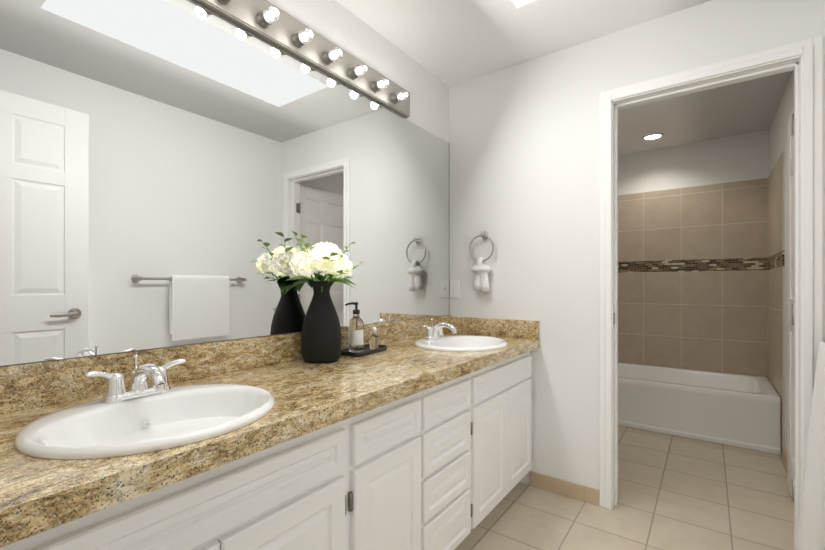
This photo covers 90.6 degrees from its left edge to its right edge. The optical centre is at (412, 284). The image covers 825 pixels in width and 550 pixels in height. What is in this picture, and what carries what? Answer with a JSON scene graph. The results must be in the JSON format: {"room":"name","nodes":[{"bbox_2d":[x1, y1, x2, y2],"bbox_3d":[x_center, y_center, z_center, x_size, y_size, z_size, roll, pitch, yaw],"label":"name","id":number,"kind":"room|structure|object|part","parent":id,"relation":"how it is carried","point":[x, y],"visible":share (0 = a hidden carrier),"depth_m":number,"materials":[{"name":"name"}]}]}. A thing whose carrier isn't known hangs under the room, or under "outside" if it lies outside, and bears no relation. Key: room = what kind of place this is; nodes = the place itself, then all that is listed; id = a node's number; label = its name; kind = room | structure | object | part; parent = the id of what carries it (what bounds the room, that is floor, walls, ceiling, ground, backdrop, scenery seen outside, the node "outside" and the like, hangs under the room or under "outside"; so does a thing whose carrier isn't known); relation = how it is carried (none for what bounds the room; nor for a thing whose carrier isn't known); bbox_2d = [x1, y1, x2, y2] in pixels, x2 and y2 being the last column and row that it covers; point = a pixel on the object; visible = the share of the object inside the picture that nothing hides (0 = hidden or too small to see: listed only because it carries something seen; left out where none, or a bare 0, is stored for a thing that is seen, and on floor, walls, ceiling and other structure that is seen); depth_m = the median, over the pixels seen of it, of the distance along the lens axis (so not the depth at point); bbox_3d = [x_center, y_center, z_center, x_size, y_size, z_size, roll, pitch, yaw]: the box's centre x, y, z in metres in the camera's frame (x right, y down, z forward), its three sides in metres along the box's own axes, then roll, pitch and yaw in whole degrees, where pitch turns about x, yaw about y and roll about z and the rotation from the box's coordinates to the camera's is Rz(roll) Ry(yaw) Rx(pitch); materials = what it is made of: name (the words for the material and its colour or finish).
{"room":"bathroom","nodes":[
{"label":"bathroom","id":0,"kind":"room"},
{"bbox_2d":[0,0,448,366],"bbox_3d":[-0.470,-0.071,1.784,0.120,2.440,2.490,0,0,36],"label":"wall","id":1,"kind":"structure","parent":0,"point":[335,22],"depth_m":2.08,"materials":[{"name":"paint"}]},
{"bbox_2d":[0,0,448,365],"bbox_3d":[-0.420,-0.364,1.743,0.008,1.115,2.236,0,0,36],"label":"mirror","id":2,"kind":"object","parent":1,"relation":"attached to","point":[175,172],"visible":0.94,"depth_m":1.30,"materials":[{"name":"clear glass"}]},
{"bbox_2d":[0,315,451,410],"bbox_3d":[-0.412,0.249,1.741,0.019,0.110,2.246,0,0,36],"label":"backsplash","id":3,"kind":"structure","parent":1,"relation":"attached to","point":[29,384],"depth_m":1.27,"materials":[{"name":"brown stone"}]},
{"bbox_2d":[192,0,409,117],"bbox_3d":[-0.396,-0.998,1.681,0.119,0.138,1.382,0,0,36],"label":"sconce","id":4,"kind":"object","parent":1,"relation":"attached to","point":[270,23],"visible":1,"depth_m":1.69,"materials":[{"name":"grey metal"}]},
{"bbox_2d":[336,0,792,154],"bbox_3d":[0.666,-1.566,1.733,1.980,0.550,5.600,0,0,36],"label":"ceiling","id":5,"kind":"structure","parent":0,"point":[448,43],"depth_m":2.18,"materials":[{"name":"paint"}]},
{"bbox_2d":[642,133,663,140],"bbox_3d":[2.087,-1.286,3.543,0.170,0.009,0.170,0,0,36],"label":"recessed light","id":6,"kind":"object","parent":5,"relation":"in","point":[652,136],"visible":1,"depth_m":3.54,"materials":[{"name":"white paint"}]},
{"bbox_2d":[454,425,793,549],"bbox_3d":[0.666,1.199,1.733,1.980,0.100,5.600,0,0,36],"label":"floor","id":7,"kind":"structure","parent":0,"point":[678,493],"depth_m":2.10,"materials":[{"name":"tile"}]},
{"bbox_2d":[4,351,531,549],"bbox_3d":[-0.194,0.752,1.584,0.557,0.794,2.246,0,0,36],"label":"bathroom vanity","id":8,"kind":"object","parent":7,"relation":"on","point":[416,434],"depth_m":1.30,"materials":[{"name":"white paint"}]},
{"bbox_2d":[0,335,538,549],"bbox_3d":[-0.180,0.329,1.573,0.592,0.050,2.246,0,0,36],"label":"countertop","id":9,"kind":"structure","parent":8,"relation":"on","point":[347,387],"depth_m":0.89,"materials":[{"name":"brown stone"}]},
{"bbox_2d":[96,359,175,402],"bbox_3d":[-0.667,0.241,1.026,0.165,0.090,0.152,0,0,36],"label":"faucet","id":10,"kind":"object","parent":9,"relation":"on","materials":[{"name":"silver metal"}]},
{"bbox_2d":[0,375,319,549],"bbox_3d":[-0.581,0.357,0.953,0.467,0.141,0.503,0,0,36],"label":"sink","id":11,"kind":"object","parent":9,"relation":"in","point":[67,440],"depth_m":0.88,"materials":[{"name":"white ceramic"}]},
{"bbox_2d":[284,231,362,362],"bbox_3d":[-0.328,0.045,1.624,0.267,0.516,0.273,0,0,36],"label":"vase","id":12,"kind":"object","parent":9,"relation":"on","point":[321,338],"visible":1,"depth_m":1.58,"materials":[{"name":"black ceramic"}]},
{"bbox_2d":[341,302,386,356],"bbox_3d":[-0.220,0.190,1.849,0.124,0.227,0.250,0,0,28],"label":"soap tray","id":13,"kind":"object","parent":9,"relation":"on","point":[358,347],"visible":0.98,"depth_m":1.80,"materials":[{"name":"black plastic"}]},
{"bbox_2d":[344,302,363,352],"bbox_3d":[-0.255,0.186,1.825,0.078,0.220,0.069,0,0,36],"label":"dispenser","id":14,"kind":"object","parent":13,"relation":"on","point":[356,324],"depth_m":1.80,"materials":[{"name":"clear glass"}]},
{"bbox_3d":[-0.178,0.259,1.887,0.043,0.074,0.043,0,0,36],"label":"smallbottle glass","id":15,"kind":"part","parent":13,"relation":"part of","materials":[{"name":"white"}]},
{"bbox_2d":[420,319,459,338],"bbox_3d":[0.161,0.241,2.170,0.165,0.090,0.152,0,0,36],"label":"faucet","id":16,"kind":"object","parent":9,"relation":"on","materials":[{"name":"silver metal"}]},
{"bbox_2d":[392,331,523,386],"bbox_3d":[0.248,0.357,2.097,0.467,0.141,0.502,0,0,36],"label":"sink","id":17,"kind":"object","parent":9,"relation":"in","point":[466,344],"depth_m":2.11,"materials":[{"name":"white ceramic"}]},
{"bbox_2d":[618,362,780,454],"bbox_3d":[2.116,0.956,3.515,1.496,0.383,0.788,0,0,36],"label":"bathtub","id":18,"kind":"object","parent":7,"relation":"on","point":[738,410],"visible":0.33,"depth_m":3.09,"materials":[{"name":"white ceramic"}]},
{"bbox_2d":[449,0,824,489],"bbox_3d":[0.994,-0.071,2.187,1.780,2.440,0.120,0,0,36],"label":"wall","id":19,"kind":"structure","parent":0,"point":[524,165],"depth_m":2.25,"materials":[{"name":"paint"}]},
{"bbox_2d":[450,280,459,297],"bbox_3d":[0.269,0.025,2.627,0.070,0.115,0.016,0,0,36],"label":"light switch","id":20,"kind":"object","parent":19,"relation":"attached to","point":[454,288],"visible":1,"depth_m":2.62,"materials":[{"name":"white plastic"}]},
{"bbox_2d":[469,231,493,291],"bbox_3d":[0.416,-0.143,2.476,0.167,0.372,0.099,0,0,36],"label":"towel ring","id":21,"kind":"object","parent":19,"relation":"attached to","point":[480,269],"visible":0.98,"depth_m":2.45,"materials":[{"name":"silver metal"}]},
{"bbox_2d":[470,257,491,291],"bbox_3d":[0.416,-0.064,2.476,0.134,0.213,0.099,0,0,36],"label":"towel","id":22,"kind":"object","parent":21,"relation":"hanging from","point":[480,270],"depth_m":2.45,"materials":[{"name":"white fabric"}]},
{"bbox_2d":[452,317,538,338],"bbox_3d":[0.480,0.254,2.470,0.571,0.100,0.019,0,0,36],"label":"backsplash","id":23,"kind":"structure","parent":19,"relation":"attached to","point":[523,329],"depth_m":2.43,"materials":[{"name":"brown stone"}]},
{"bbox_2d":[530,471,598,505],"bbox_3d":[0.822,1.108,2.231,0.369,0.082,0.010,0,0,36],"label":"baseboard","id":24,"kind":"structure","parent":19,"relation":"attached to","point":[583,493],"depth_m":2.22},
{"bbox_2d":[599,36,822,549],"bbox_3d":[1.347,0.074,1.931,0.830,2.149,0.154,0,0,36],"label":"trim","id":25,"kind":"structure","parent":19,"relation":"attached to","point":[803,59],"depth_m":1.74,"materials":[{"name":"white paint"}]},
{"bbox_2d":[618,130,768,194],"bbox_3d":[2.389,-0.071,3.892,1.520,2.440,0.120,0,0,36],"label":"wall","id":26,"kind":"structure","parent":0,"point":[742,157],"depth_m":3.69,"materials":[{"name":"paint"}]},
{"bbox_2d":[618,178,765,376],"bbox_3d":[2.351,0.129,3.839,1.520,2.040,0.010,0,0,36],"label":"tiled wall","id":27,"kind":"structure","parent":26,"relation":"attached to","point":[700,277],"depth_m":3.69,"materials":[{"name":"tile"}]},
{"bbox_2d":[769,70,793,449],"bbox_3d":[1.441,-0.071,1.184,0.120,2.440,5.620,0,0,36],"label":"wall","id":28,"kind":"structure","parent":0,"point":[778,137],"depth_m":2.71,"materials":[{"name":"paint"}]},
{"bbox_2d":[766,151,783,454],"bbox_3d":[2.708,0.129,3.045,0.010,2.040,0.810,0,0,36],"label":"tiled wall","id":29,"kind":"structure","parent":28,"relation":"attached to","point":[775,181],"depth_m":3.01,"materials":[{"name":"tile"}]},
{"bbox_2d":[782,445,786,465],"bbox_3d":[2.115,1.108,2.227,0.010,0.082,1.220,0,0,36],"label":"baseboard","id":30,"kind":"structure","parent":28,"relation":"attached to","point":[784,452],"depth_m":2.65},
{"bbox_2d":[787,108,793,495],"bbox_3d":[1.938,0.102,2.025,0.034,2.070,0.702,0,0,36],"label":"room door","id":31,"kind":"structure","parent":28,"relation":"in","point":[790,302],"depth_m":2.23,"materials":[{"name":"white paint"}]},
{"bbox_2d":[796,341,824,549],"bbox_3d":[1.588,0.647,1.597,0.124,0.892,0.123,0,0,36],"label":"hanging towel","id":32,"kind":"object","parent":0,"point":[811,531],"visible":1,"depth_m":1.58,"materials":[{"name":"white fabric"}]}
]}

